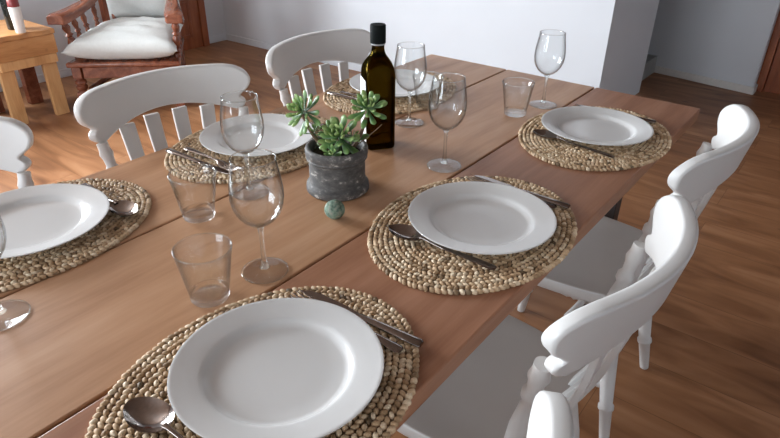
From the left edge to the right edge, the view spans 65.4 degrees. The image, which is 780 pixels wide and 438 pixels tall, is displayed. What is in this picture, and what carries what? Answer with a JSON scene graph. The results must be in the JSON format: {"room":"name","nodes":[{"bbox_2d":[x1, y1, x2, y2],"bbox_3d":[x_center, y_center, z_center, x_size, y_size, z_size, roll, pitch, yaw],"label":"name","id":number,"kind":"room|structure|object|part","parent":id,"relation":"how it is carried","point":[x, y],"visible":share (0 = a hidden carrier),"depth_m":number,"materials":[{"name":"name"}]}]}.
{"room":"dining room","nodes":[
{"label":"dining room","id":0,"kind":"room"},
{"bbox_2d":[0,0,225,78],"bbox_3d":[-3.372,-1.608,2.842,0.250,2.550,5.940,21,36,32],"label":"wall","id":1,"kind":"structure","parent":0,"point":[36,11],"depth_m":4.35,"materials":[{"name":"paint"}]},
{"bbox_2d":[0,68,71,91],"bbox_3d":[-2.520,-0.964,4.246,0.012,0.055,1.220,21,36,32],"label":"baseboard","id":2,"kind":"structure","parent":1,"relation":"attached to","point":[67,72],"depth_m":4.32,"materials":[{"name":"paint"}]},
{"bbox_2d":[98,0,209,46],"bbox_3d":[-1.842,-2.255,4.455,0.060,2.100,0.880,21,36,32],"label":"trim","id":3,"kind":"structure","parent":1,"relation":"attached to","point":[104,11],"depth_m":5.10,"materials":[{"name":"brown wood"}]},
{"bbox_2d":[179,0,202,50],"bbox_3d":[-1.831,-2.229,4.460,0.084,2.050,0.760,21,36,32],"label":"door","id":4,"kind":"structure","parent":1,"relation":"in","point":[191,30],"depth_m":5.07,"materials":[{"name":"wood"}]},
{"bbox_3d":[-1.835,-1.555,4.843,0.016,0.304,0.580,21,36,32],"label":"panel","id":5,"kind":"part","parent":4,"relation":"part of","materials":[{"name":"brown wood"}]},
{"bbox_2d":[209,33,226,43],"bbox_3d":[-1.527,-1.591,5.361,0.012,0.055,0.220,21,36,32],"label":"baseboard","id":6,"kind":"structure","parent":1,"relation":"attached to","point":[222,37],"depth_m":5.36,"materials":[{"name":"paint"}]},
{"bbox_2d":[0,40,779,437],"bbox_3d":[0.076,0.195,2.425,7.500,0.100,8.800,21,36,32],"label":"floor","id":7,"kind":"structure","parent":0,"point":[713,371],"depth_m":2.35,"materials":[{"name":"brown wood"}]},
{"bbox_2d":[0,116,33,187],"bbox_3d":[-0.901,0.283,1.292,0.479,0.856,0.549,-17,34,-28],"label":"dining chair","id":8,"kind":"object","parent":7,"relation":"on","point":[16,137],"visible":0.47,"depth_m":1.34,"materials":[{"name":"white paint"}]},
{"bbox_3d":[-0.819,0.035,1.399,0.039,0.293,0.086,4,30,6],"label":"post","id":9,"kind":"part","parent":8,"relation":"part of","materials":[{"name":"white paint"}]},
{"bbox_2d":[0,19,69,123],"bbox_3d":[-2.229,-0.881,3.639,0.466,0.518,0.350,21,36,32],"label":"side table","id":10,"kind":"object","parent":7,"relation":"on","point":[37,46],"visible":0.89,"depth_m":3.52,"materials":[{"name":"brown wood"}]},
{"bbox_3d":[-2.444,-0.830,3.684,0.060,0.380,0.080,21,36,32],"label":"leg","id":11,"kind":"part","parent":10,"relation":"part of","materials":[{"name":"brown wood"}]},
{"bbox_2d":[0,0,14,29],"bbox_3d":[-2.150,-1.226,3.409,0.074,0.310,0.074,21,36,32],"label":"wine bottle","id":12,"kind":"object","parent":10,"relation":"on","point":[8,20],"visible":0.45,"depth_m":3.42,"materials":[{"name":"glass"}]},
{"bbox_3d":[-2.179,-0.724,3.505,0.033,0.380,0.084,21,36,32],"label":"leg","id":13,"kind":"part","parent":10,"relation":"part of","materials":[{"name":"brown wood"}]},
{"bbox_2d":[6,0,25,32],"bbox_3d":[-2.069,-1.125,3.365,0.062,0.180,0.062,21,36,32],"label":"lotion bottle","id":14,"kind":"object","parent":10,"relation":"on","point":[14,9],"visible":1,"depth_m":3.35,"materials":[{"name":"plastic"}]},
{"bbox_3d":[-2.075,-0.902,3.491,0.032,0.054,0.320,21,36,32],"label":"rail","id":15,"kind":"part","parent":10,"relation":"part of","materials":[{"name":"brown wood"}]},
{"bbox_3d":[-2.297,-0.922,3.850,0.060,0.380,0.080,21,36,32],"label":"leg","id":16,"kind":"part","parent":10,"relation":"part of","materials":[{"name":"brown wood"}]},
{"bbox_3d":[-2.030,-0.819,3.673,0.033,0.380,0.084,21,36,32],"label":"leg","id":17,"kind":"part","parent":10,"relation":"part of","materials":[{"name":"brown wood"}]},
{"bbox_2d":[46,0,185,106],"bbox_3d":[-1.651,-1.348,3.897,0.778,1.084,0.829,-2,30,-5],"label":"armchair","id":18,"kind":"object","parent":7,"relation":"on","point":[139,36],"visible":0.84,"depth_m":3.71,"materials":[{"name":"fabric"}]},
{"bbox_3d":[-1.907,-1.373,3.803,0.107,0.169,0.685,5,30,7],"label":"armrest","id":19,"kind":"part","parent":18,"relation":"part of","materials":[{"name":"brown wood"}]},
{"bbox_3d":[-1.914,-0.816,3.781,0.064,0.270,0.065,-2,30,-5],"label":"leg","id":20,"kind":"part","parent":18,"relation":"part of","materials":[{"name":"brown wood"}]},
{"bbox_2d":[61,17,183,59],"bbox_3d":[-1.644,-1.166,3.892,0.680,0.187,0.640,-2,32,-5],"label":"seat cushion","id":21,"kind":"object","parent":18,"relation":"on","point":[120,38],"depth_m":3.66,"materials":[{"name":"white fabric"}]},
{"bbox_2d":[106,0,183,19],"bbox_3d":[-1.668,-1.625,3.977,0.500,0.680,0.166,-2,43,-5],"label":"cushion","id":22,"kind":"object","parent":18,"relation":"on","point":[119,8],"depth_m":4.08,"materials":[{"name":"white fabric"}]},
{"bbox_3d":[-1.386,-1.392,3.846,0.107,0.169,0.685,-9,31,-17],"label":"armrest","id":23,"kind":"part","parent":18,"relation":"part of","materials":[{"name":"brown wood"}]},
{"bbox_3d":[-1.470,-1.116,4.315,0.043,0.270,0.052,-2,30,-5],"label":"leg","id":24,"kind":"part","parent":18,"relation":"part of","materials":[{"name":"brown wood"}]},
{"bbox_2d":[74,63,249,168],"bbox_3d":[-0.457,0.072,1.670,0.479,0.856,0.549,-25,38,-37],"label":"dining chair","id":25,"kind":"object","parent":7,"relation":"on","point":[104,109],"visible":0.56,"depth_m":1.63,"materials":[{"name":"white paint"}]},
{"bbox_3d":[-0.685,-0.060,1.568,0.086,0.293,0.039,4,30,6],"label":"post","id":26,"kind":"part","parent":25,"relation":"part of","materials":[{"name":"white paint"}]},
{"bbox_3d":[-0.420,-0.181,1.786,0.039,0.293,0.086,-4,30,-7],"label":"post","id":27,"kind":"part","parent":25,"relation":"part of","materials":[{"name":"white paint"}]},
{"bbox_2d":[265,28,371,105],"bbox_3d":[-0.079,-0.153,2.072,0.549,0.856,0.479,24,37,34],"label":"dining chair","id":28,"kind":"object","parent":7,"relation":"on","point":[285,58],"visible":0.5,"depth_m":2.03,"materials":[{"name":"white paint"}]},
{"bbox_3d":[-0.302,-0.274,1.951,0.086,0.293,0.039,3,30,5],"label":"post","id":29,"kind":"part","parent":28,"relation":"part of","materials":[{"name":"white paint"}]},
{"bbox_2d":[0,54,699,437],"bbox_3d":[-0.179,0.305,1.371,0.920,0.750,2.250,21,36,32],"label":"dining table","id":30,"kind":"object","parent":7,"relation":"on","point":[87,324],"visible":0.42,"depth_m":1.04,"materials":[{"name":"brown wood"}]},
{"bbox_2d":[0,216,30,330],"bbox_3d":[-0.569,0.055,0.841,0.083,0.202,0.083,-19,35,-30],"label":"wine glass","id":31,"kind":"object","parent":30,"relation":"on","point":[3,310],"visible":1,"depth_m":0.88,"materials":[{"name":"clear glass"}]},
{"bbox_3d":[-0.569,0.102,0.868,0.018,0.079,0.018,4,30,6],"label":"stem","id":32,"kind":"part","parent":31,"relation":"part of","materials":[{"name":"clear glass"}]},
{"bbox_2d":[0,216,6,257],"bbox_3d":[-0.569,0.018,0.820,0.083,0.117,0.083,21,36,32],"label":"bowl","id":33,"kind":"object","parent":31,"relation":"on","point":[0,216],"depth_m":0.84,"materials":[{"name":"clear glass"}]},
{"bbox_2d":[0,178,151,291],"bbox_3d":[-0.656,0.020,1.096,0.354,0.008,0.455,27,39,37],"label":"placemat","id":34,"kind":"object","parent":30,"relation":"on","point":[15,272],"visible":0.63,"depth_m":1.05,"materials":[{"name":"beige wicker"}]},
{"bbox_2d":[0,183,109,258],"bbox_3d":[-0.649,0.005,1.095,0.270,0.020,0.270,21,36,32],"label":"dinner plate","id":35,"kind":"object","parent":34,"relation":"on","point":[37,218],"visible":1,"depth_m":1.12,"materials":[{"name":"white ceramic"}]},
{"bbox_2d":[80,183,137,215],"bbox_3d":[-0.552,-0.041,1.183,0.211,0.012,0.047,24,37,35],"label":"spoon","id":36,"kind":"object","parent":34,"relation":"on","point":[121,207],"visible":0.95,"depth_m":1.15,"materials":[{"name":"metal"}]},
{"bbox_2d":[167,163,215,222],"bbox_3d":[-0.362,-0.045,1.133,0.086,0.090,0.086,21,36,32],"label":"tumbler","id":37,"kind":"object","parent":30,"relation":"on","point":[198,212],"visible":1,"depth_m":1.14,"materials":[{"name":"clear glass"}]},
{"bbox_2d":[171,232,231,307],"bbox_3d":[-0.277,0.081,0.915,0.086,0.090,0.086,21,36,32],"label":"tumbler","id":38,"kind":"object","parent":30,"relation":"on","point":[209,293],"visible":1,"depth_m":0.93,"materials":[{"name":"clear glass"}]},
{"bbox_2d":[220,90,268,199],"bbox_3d":[-0.285,-0.144,1.193,0.083,0.202,0.083,21,36,32],"label":"wine glass","id":39,"kind":"object","parent":30,"relation":"on","point":[245,154],"visible":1,"depth_m":1.21,"materials":[{"name":"clear glass"}]},
{"bbox_2d":[220,90,263,153],"bbox_3d":[-0.285,-0.181,1.172,0.083,0.117,0.083,21,36,32],"label":"bowl","id":40,"kind":"object","parent":39,"relation":"on","point":[246,152],"depth_m":1.16,"materials":[{"name":"clear glass"}]},
{"bbox_3d":[-0.286,-0.097,1.220,0.018,0.079,0.018,21,36,32],"label":"stem","id":41,"kind":"part","parent":39,"relation":"part of","materials":[{"name":"clear glass"}]},
{"bbox_2d":[164,112,328,183],"bbox_3d":[-0.318,-0.181,1.454,0.354,0.008,0.455,26,38,37],"label":"placemat","id":42,"kind":"object","parent":30,"relation":"on","point":[291,160],"visible":0.48,"depth_m":1.35,"materials":[{"name":"beige wicker"}]},
{"bbox_2d":[166,148,233,173],"bbox_3d":[-0.423,-0.127,1.343,0.216,0.008,0.019,19,35,29],"label":"table knife","id":43,"kind":"object","parent":42,"relation":"on","point":[171,151],"visible":0.99,"depth_m":1.35,"materials":[{"name":"metal"}]},
{"bbox_3d":[-0.465,-0.142,1.369,0.112,0.008,0.017,19,35,29],"label":"handle","id":44,"kind":"part","parent":43,"relation":"part of","materials":[{"name":"metal"}]},
{"bbox_3d":[-0.378,-0.110,1.315,0.106,0.002,0.015,20,35,31],"label":"blade","id":45,"kind":"part","parent":43,"relation":"part of","materials":[{"name":"metal"}]},
{"bbox_2d":[184,147,239,170],"bbox_3d":[-0.399,-0.136,1.355,0.201,0.010,0.024,24,37,34],"label":"fork","id":46,"kind":"object","parent":42,"relation":"on","point":[221,163],"visible":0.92,"depth_m":1.34,"materials":[{"name":"metal"}]},
{"bbox_2d":[199,113,314,155],"bbox_3d":[-0.315,-0.197,1.454,0.270,0.020,0.270,21,36,32],"label":"dinner plate","id":47,"kind":"object","parent":42,"relation":"on","point":[243,132],"visible":0.88,"depth_m":1.47,"materials":[{"name":"white ceramic"}]},
{"bbox_2d":[85,286,419,437],"bbox_3d":[-0.157,0.210,0.774,0.455,0.008,0.354,-25,39,-37],"label":"placemat","id":48,"kind":"object","parent":30,"relation":"on","point":[380,418],"visible":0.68,"depth_m":0.78,"materials":[{"name":"beige wicker"}]},
{"bbox_2d":[123,396,184,437],"bbox_3d":[-0.225,0.251,0.679,0.211,0.012,0.047,18,34,28],"label":"spoon","id":49,"kind":"object","parent":48,"relation":"on","point":[144,414],"visible":1,"depth_m":0.71,"materials":[{"name":"metal"}]},
{"bbox_2d":[167,298,383,437],"bbox_3d":[-0.142,0.191,0.779,0.270,0.020,0.270,21,36,32],"label":"dinner plate","id":50,"kind":"object","parent":48,"relation":"on","point":[279,367],"visible":1,"depth_m":0.78,"materials":[{"name":"white ceramic"}]},
{"bbox_2d":[290,289,403,352],"bbox_3d":[-0.065,0.144,0.871,0.201,0.010,0.024,21,35,31],"label":"fork","id":51,"kind":"object","parent":48,"relation":"on","point":[395,347],"visible":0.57,"depth_m":0.83,"materials":[{"name":"metal"}]},
{"bbox_2d":[301,290,423,346],"bbox_3d":[-0.045,0.140,0.883,0.216,0.008,0.018,19,35,29],"label":"table knife","id":52,"kind":"object","parent":48,"relation":"on","point":[404,336],"visible":0.82,"depth_m":0.86,"materials":[{"name":"metal"}]},
{"bbox_3d":[-0.090,0.124,0.911,0.106,0.002,0.015,20,35,30],"label":"blade","id":53,"kind":"part","parent":52,"relation":"part of","materials":[{"name":"metal"}]},
{"bbox_3d":[-0.003,0.155,0.857,0.112,0.008,0.017,19,35,29],"label":"handle","id":54,"kind":"part","parent":52,"relation":"part of","materials":[{"name":"metal"}]},
{"bbox_2d":[228,149,288,283],"bbox_3d":[-0.204,-0.003,0.949,0.083,0.202,0.083,21,36,32],"label":"wine glass","id":55,"kind":"object","parent":30,"relation":"on","point":[264,265],"visible":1,"depth_m":0.96,"materials":[{"name":"clear glass"}]},
{"bbox_2d":[228,149,283,227],"bbox_3d":[-0.204,-0.040,0.928,0.083,0.117,0.083,21,36,32],"label":"bowl","id":56,"kind":"object","parent":55,"relation":"on","point":[260,225],"depth_m":0.92,"materials":[{"name":"clear glass"}]},
{"bbox_3d":[-0.205,0.044,0.976,0.018,0.079,0.018,21,36,32],"label":"stem","id":57,"kind":"part","parent":55,"relation":"part of","materials":[{"name":"clear glass"}]},
{"bbox_2d":[324,200,344,219],"bbox_3d":[-0.104,-0.018,1.145,0.039,0.037,0.039,21,36,32],"label":"decorative ball","id":58,"kind":"object","parent":30,"relation":"on","point":[334,209],"visible":1,"depth_m":1.13,"materials":[{"name":"green stone"}]},
{"bbox_2d":[285,90,387,201],"bbox_3d":[-0.108,-0.153,1.212,0.197,0.204,0.130,6,30,9],"label":"potted succulent","id":59,"kind":"object","parent":30,"relation":"on","point":[336,158],"visible":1,"depth_m":1.19,"materials":[{"name":"green plant"}]},
{"bbox_3d":[-0.143,-0.167,1.205,0.061,0.091,0.009,-5,30,-10],"label":"stem","id":60,"kind":"part","parent":59,"relation":"part of","materials":[{"name":"green plant"}]},
{"bbox_2d":[305,134,368,201],"bbox_3d":[-0.108,-0.106,1.239,0.130,0.096,0.130,21,36,32],"label":"pot","id":61,"kind":"object","parent":59,"relation":"attached to","point":[336,172],"depth_m":1.20,"materials":[{"name":"concrete"}]},
{"bbox_3d":[-0.068,-0.169,1.205,0.051,0.094,0.011,-2,30,-4],"label":"stem","id":62,"kind":"part","parent":59,"relation":"part of","materials":[{"name":"green plant"}]},
{"bbox_3d":[-0.054,-0.158,1.208,0.078,0.064,0.003,-3,30,-7],"label":"stem","id":63,"kind":"part","parent":59,"relation":"part of","materials":[{"name":"plant"}]},
{"bbox_2d":[360,23,395,149],"bbox_3d":[-0.028,-0.302,1.393,0.070,0.283,0.069,-7,31,-13],"label":"oil bottle","id":64,"kind":"object","parent":30,"relation":"on","point":[377,75],"visible":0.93,"depth_m":1.36,"materials":[{"name":"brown glass"}]},
{"bbox_2d":[323,70,455,113],"bbox_3d":[0.004,-0.384,1.815,0.455,0.008,0.354,-24,38,-36],"label":"placemat","id":65,"kind":"object","parent":30,"relation":"on","point":[341,104],"visible":0.32,"depth_m":1.75,"materials":[{"name":"beige wicker"}]},
{"bbox_2d":[327,91,356,99],"bbox_3d":[-0.093,-0.337,1.717,0.216,0.008,0.018,20,35,30],"label":"table knife","id":66,"kind":"object","parent":65,"relation":"on","point":[328,92],"visible":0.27,"depth_m":1.74,"materials":[{"name":"metal"}]},
{"bbox_2d":[340,91,356,95],"bbox_3d":[-0.068,-0.345,1.727,0.201,0.010,0.024,23,37,33],"label":"fork","id":67,"kind":"object","parent":65,"relation":"on","point":[345,92],"visible":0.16,"depth_m":1.76,"materials":[{"name":"metal"}]},
{"bbox_2d":[349,69,439,96],"bbox_3d":[0.013,-0.402,1.819,0.270,0.020,0.270,21,36,32],"label":"dinner plate","id":68,"kind":"object","parent":65,"relation":"on","point":[404,78],"visible":0.52,"depth_m":1.83,"materials":[{"name":"white ceramic"}]},
{"bbox_2d":[394,41,426,127],"bbox_3d":[0.051,-0.341,1.544,0.083,0.202,0.083,-13,32,-22],"label":"wine glass","id":69,"kind":"object","parent":30,"relation":"on","point":[408,118],"visible":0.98,"depth_m":1.56,"materials":[{"name":"clear glass"}]},
{"bbox_3d":[0.050,-0.293,1.571,0.018,0.079,0.018,-13,32,-22],"label":"stem","id":70,"kind":"part","parent":69,"relation":"part of","materials":[{"name":"clear glass"}]},
{"bbox_2d":[394,41,426,90],"bbox_3d":[0.051,-0.378,1.523,0.083,0.117,0.083,21,36,32],"label":"bowl","id":71,"kind":"object","parent":69,"relation":"on","point":[409,41],"depth_m":1.51,"materials":[{"name":"clear glass"}]},
{"bbox_2d":[412,71,443,110],"bbox_3d":[0.104,-0.352,1.679,0.086,0.090,0.086,-6,31,-12],"label":"tumbler","id":72,"kind":"object","parent":30,"relation":"on","point":[426,105],"visible":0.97,"depth_m":1.69,"materials":[{"name":"clear glass"}]},
{"bbox_2d":[427,72,466,172],"bbox_3d":[0.122,-0.207,1.313,0.083,0.202,0.083,2,30,3],"label":"wine glass","id":73,"kind":"object","parent":30,"relation":"on","point":[444,158],"visible":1,"depth_m":1.33,"materials":[{"name":"clear glass"}]},
{"bbox_3d":[0.122,-0.160,1.340,0.018,0.079,0.018,2,30,3],"label":"stem","id":74,"kind":"part","parent":73,"relation":"part of","materials":[{"name":"clear glass"}]},
{"bbox_2d":[428,72,466,129],"bbox_3d":[0.123,-0.244,1.292,0.083,0.117,0.083,21,36,32],"label":"bowl","id":75,"kind":"object","parent":73,"relation":"on","point":[442,72],"depth_m":1.28,"materials":[{"name":"clear glass"}]},
{"bbox_2d":[367,176,577,294],"bbox_3d":[0.157,0.012,1.126,0.455,0.008,0.354,-26,39,-38],"label":"placemat","id":76,"kind":"object","parent":30,"relation":"on","point":[420,264],"visible":0.65,"depth_m":1.03,"materials":[{"name":"beige wicker"}]},
{"bbox_2d":[389,224,496,269],"bbox_3d":[0.086,0.047,1.043,0.211,0.012,0.047,19,35,29],"label":"spoon","id":77,"kind":"object","parent":76,"relation":"on","point":[403,231],"visible":0.99,"depth_m":1.06,"materials":[{"name":"metal"}]},
{"bbox_2d":[408,181,556,254],"bbox_3d":[0.168,-0.001,1.121,0.270,0.020,0.270,21,36,32],"label":"dinner plate","id":78,"kind":"object","parent":76,"relation":"on","point":[487,218],"visible":1,"depth_m":1.13,"materials":[{"name":"white ceramic"}]},
{"bbox_2d":[466,174,556,208],"bbox_3d":[0.243,-0.057,1.229,0.201,0.010,0.024,21,36,32],"label":"fork","id":79,"kind":"object","parent":76,"relation":"on","point":[550,205],"visible":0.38,"depth_m":1.27,"materials":[{"name":"metal"}]},
{"bbox_2d":[474,175,570,208],"bbox_3d":[0.265,-0.059,1.237,0.216,0.008,0.018,23,37,34],"label":"table knife","id":80,"kind":"object","parent":76,"relation":"on","point":[547,199],"visible":0.69,"depth_m":1.21,"materials":[{"name":"metal"}]},
{"bbox_3d":[0.224,-0.077,1.268,0.106,0.002,0.015,24,37,35],"label":"blade","id":81,"kind":"part","parent":80,"relation":"part of","materials":[{"name":"metal"}]},
{"bbox_3d":[0.304,-0.042,1.208,0.112,0.008,0.017,23,37,34],"label":"handle","id":82,"kind":"part","parent":80,"relation":"part of","materials":[{"name":"metal"}]},
{"bbox_2d":[502,77,534,116],"bbox_3d":[0.342,-0.327,1.639,0.086,0.090,0.086,5,30,8],"label":"tumbler","id":83,"kind":"object","parent":30,"relation":"on","point":[512,111],"visible":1,"depth_m":1.65,"materials":[{"name":"clear glass"}]},
{"bbox_2d":[529,29,565,108],"bbox_3d":[0.436,-0.413,1.678,0.083,0.202,0.083,-18,35,-29],"label":"wine glass","id":84,"kind":"object","parent":30,"relation":"on","point":[543,100],"visible":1,"depth_m":1.69,"materials":[{"name":"clear glass"}]},
{"bbox_3d":[0.435,-0.365,1.705,0.018,0.079,0.018,20,35,31],"label":"stem","id":85,"kind":"part","parent":84,"relation":"part of","materials":[{"name":"clear glass"}]},
{"bbox_2d":[534,29,565,74],"bbox_3d":[0.436,-0.450,1.657,0.083,0.117,0.083,21,36,32],"label":"bowl","id":86,"kind":"object","parent":84,"relation":"on","point":[546,29],"depth_m":1.64,"materials":[{"name":"clear glass"}]},
{"bbox_2d":[518,106,671,171],"bbox_3d":[0.513,-0.212,1.524,0.455,0.008,0.354,-25,39,-37],"label":"placemat","id":87,"kind":"object","parent":30,"relation":"on","point":[558,152],"visible":0.61,"depth_m":1.43,"materials":[{"name":"beige wicker"}]},
{"bbox_2d":[533,129,614,157],"bbox_3d":[0.434,-0.181,1.448,0.211,0.012,0.047,24,37,35],"label":"spoon","id":88,"kind":"object","parent":87,"relation":"on","point":[546,134],"visible":0.98,"depth_m":1.47,"materials":[{"name":"metal"}]},
{"bbox_2d":[541,106,653,145],"bbox_3d":[0.517,-0.229,1.527,0.270,0.020,0.270,21,36,32],"label":"dinner plate","id":89,"kind":"object","parent":87,"relation":"on","point":[584,124],"visible":1,"depth_m":1.54,"materials":[{"name":"white ceramic"}]},
{"bbox_2d":[576,105,656,122],"bbox_3d":[0.608,-0.286,1.641,0.216,0.008,0.018,21,36,32],"label":"table knife","id":90,"kind":"object","parent":87,"relation":"on","point":[645,119],"visible":0.41,"depth_m":1.59,"materials":[{"name":"metal"}]},
{"bbox_3d":[0.649,-0.270,1.613,0.112,0.008,0.017,21,36,32],"label":"handle","id":91,"kind":"part","parent":90,"relation":"part of","materials":[{"name":"metal"}]},
{"bbox_3d":[0.662,0.044,1.879,0.050,0.716,0.050,21,36,32],"label":"leg","id":92,"kind":"part","parent":30,"relation":"part of","materials":[{"name":"paint"}]},
{"bbox_2d":[397,195,698,437],"bbox_3d":[0.205,0.339,1.217,0.549,0.856,0.479,22,36,32],"label":"dining chair","id":93,"kind":"object","parent":7,"relation":"on","point":[492,393],"visible":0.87,"depth_m":1.05,"materials":[{"name":"white paint"}]},
{"bbox_3d":[0.158,0.314,1.246,0.421,0.034,0.406,22,36,32],"label":"seat","id":94,"kind":"part","parent":93,"relation":"part of","materials":[{"name":"white paint"}]},
{"bbox_3d":[0.205,0.311,0.937,0.039,0.293,0.086,-8,31,-15],"label":"post","id":95,"kind":"part","parent":93,"relation":"part of","materials":[{"name":"white paint"}]},
{"bbox_3d":[0.398,0.509,1.358,0.115,0.424,0.053,8,31,12],"label":"leg","id":96,"kind":"part","parent":93,"relation":"part of","materials":[{"name":"white paint"}]},
{"bbox_3d":[0.381,0.091,0.918,0.109,0.127,0.479,22,36,32],"label":"crest rail","id":97,"kind":"part","parent":93,"relation":"part of","materials":[{"name":"white paint"}]},
{"bbox_3d":[0.430,0.171,1.186,0.086,0.293,0.039,0,30,-1],"label":"post","id":98,"kind":"part","parent":93,"relation":"part of","materials":[{"name":"white paint"}]},
{"bbox_2d":[526,390,573,437],"bbox_3d":[-0.114,0.565,0.815,0.549,0.856,0.479,23,37,34],"label":"dining chair","id":99,"kind":"object","parent":7,"relation":"on","point":[551,416],"visible":1,"depth_m":0.63,"materials":[{"name":"white paint"}]},
{"bbox_2d":[517,104,759,437],"bbox_3d":[0.550,0.106,1.632,0.549,0.856,0.479,21,35,31],"label":"dining chair","id":100,"kind":"object","parent":7,"relation":"on","point":[586,275],"visible":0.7,"depth_m":1.50,"materials":[{"name":"white paint"}]},
{"bbox_3d":[0.464,0.156,1.977,0.053,0.423,0.109,-9,31,-17],"label":"leg","id":101,"kind":"part","parent":100,"relation":"part of","materials":[{"name":"white paint"}]},
{"bbox_3d":[0.502,0.081,1.659,0.421,0.034,0.406,21,35,31],"label":"seat","id":102,"kind":"part","parent":100,"relation":"part of","materials":[{"name":"white paint"}]},
{"bbox_3d":[0.562,0.392,1.567,0.053,0.424,0.115,-15,33,-26],"label":"leg","id":103,"kind":"part","parent":100,"relation":"part of","materials":[{"name":"white paint"}]},
{"bbox_3d":[0.554,0.078,1.351,0.039,0.293,0.086,-6,31,-12],"label":"post","id":104,"kind":"part","parent":100,"relation":"part of","materials":[{"name":"white paint"}]},
{"bbox_3d":[0.743,0.271,1.782,0.115,0.424,0.053,1,30,1],"label":"leg","id":105,"kind":"part","parent":100,"relation":"part of","materials":[{"name":"white paint"}]},
{"bbox_3d":[0.773,-0.064,1.604,0.086,0.293,0.039,1,30,1],"label":"post","id":106,"kind":"part","parent":100,"relation":"part of","materials":[{"name":"white paint"}]},
{"bbox_3d":[0.730,-0.144,1.337,0.109,0.127,0.479,21,35,31],"label":"crest rail","id":107,"kind":"part","parent":100,"relation":"part of","materials":[{"name":"white paint"}]},
{"bbox_2d":[222,0,658,94],"bbox_3d":[0.053,-2.396,4.286,3.645,2.550,0.860,21,36,32],"label":"wall","id":108,"kind":"structure","parent":0,"point":[608,41],"depth_m":3.87,"materials":[{"name":"paint"}]},
{"bbox_2d":[226,33,361,71],"bbox_3d":[-0.127,-1.105,4.539,3.395,0.055,0.012,21,36,32],"label":"baseboard","id":109,"kind":"structure","parent":108,"relation":"attached to","point":[353,66],"depth_m":5.18,"materials":[{"name":"paint"}]},
{"bbox_2d":[648,0,779,86],"bbox_3d":[1.943,-2.484,4.477,0.492,2.550,2.286,-24,38,-36],"label":"wall","id":110,"kind":"structure","parent":0,"point":[725,40],"depth_m":4.29,"materials":[{"name":"paint"}]},
{"bbox_2d":[642,54,657,79],"bbox_3d":[1.286,-1.317,4.861,1.495,0.130,0.510,21,36,32],"label":"trim","id":111,"kind":"structure","parent":110,"relation":"attached to","point":[650,64],"depth_m":4.54,"materials":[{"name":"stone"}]},
{"bbox_2d":[654,66,754,94],"bbox_3d":[1.777,-1.297,4.917,0.014,0.050,2.214,-24,38,-36],"label":"baseboard","id":112,"kind":"structure","parent":110,"relation":"attached to","point":[661,70],"depth_m":4.42,"materials":[{"name":"paint"}]},
{"bbox_2d":[756,10,779,91],"bbox_3d":[3.002,-1.688,3.559,0.969,2.100,0.108,21,36,32],"label":"trim","id":113,"kind":"structure","parent":110,"relation":"attached to","point":[775,37],"depth_m":4.16,"materials":[{"name":"brown wood"}]},
{"bbox_2d":[764,41,779,93],"bbox_3d":[2.985,-1.657,3.554,0.860,2.050,0.084,21,36,32],"label":"door","id":114,"kind":"structure","parent":110,"relation":"in","point":[772,85],"depth_m":4.22,"materials":[{"name":"wood"}]}
]}

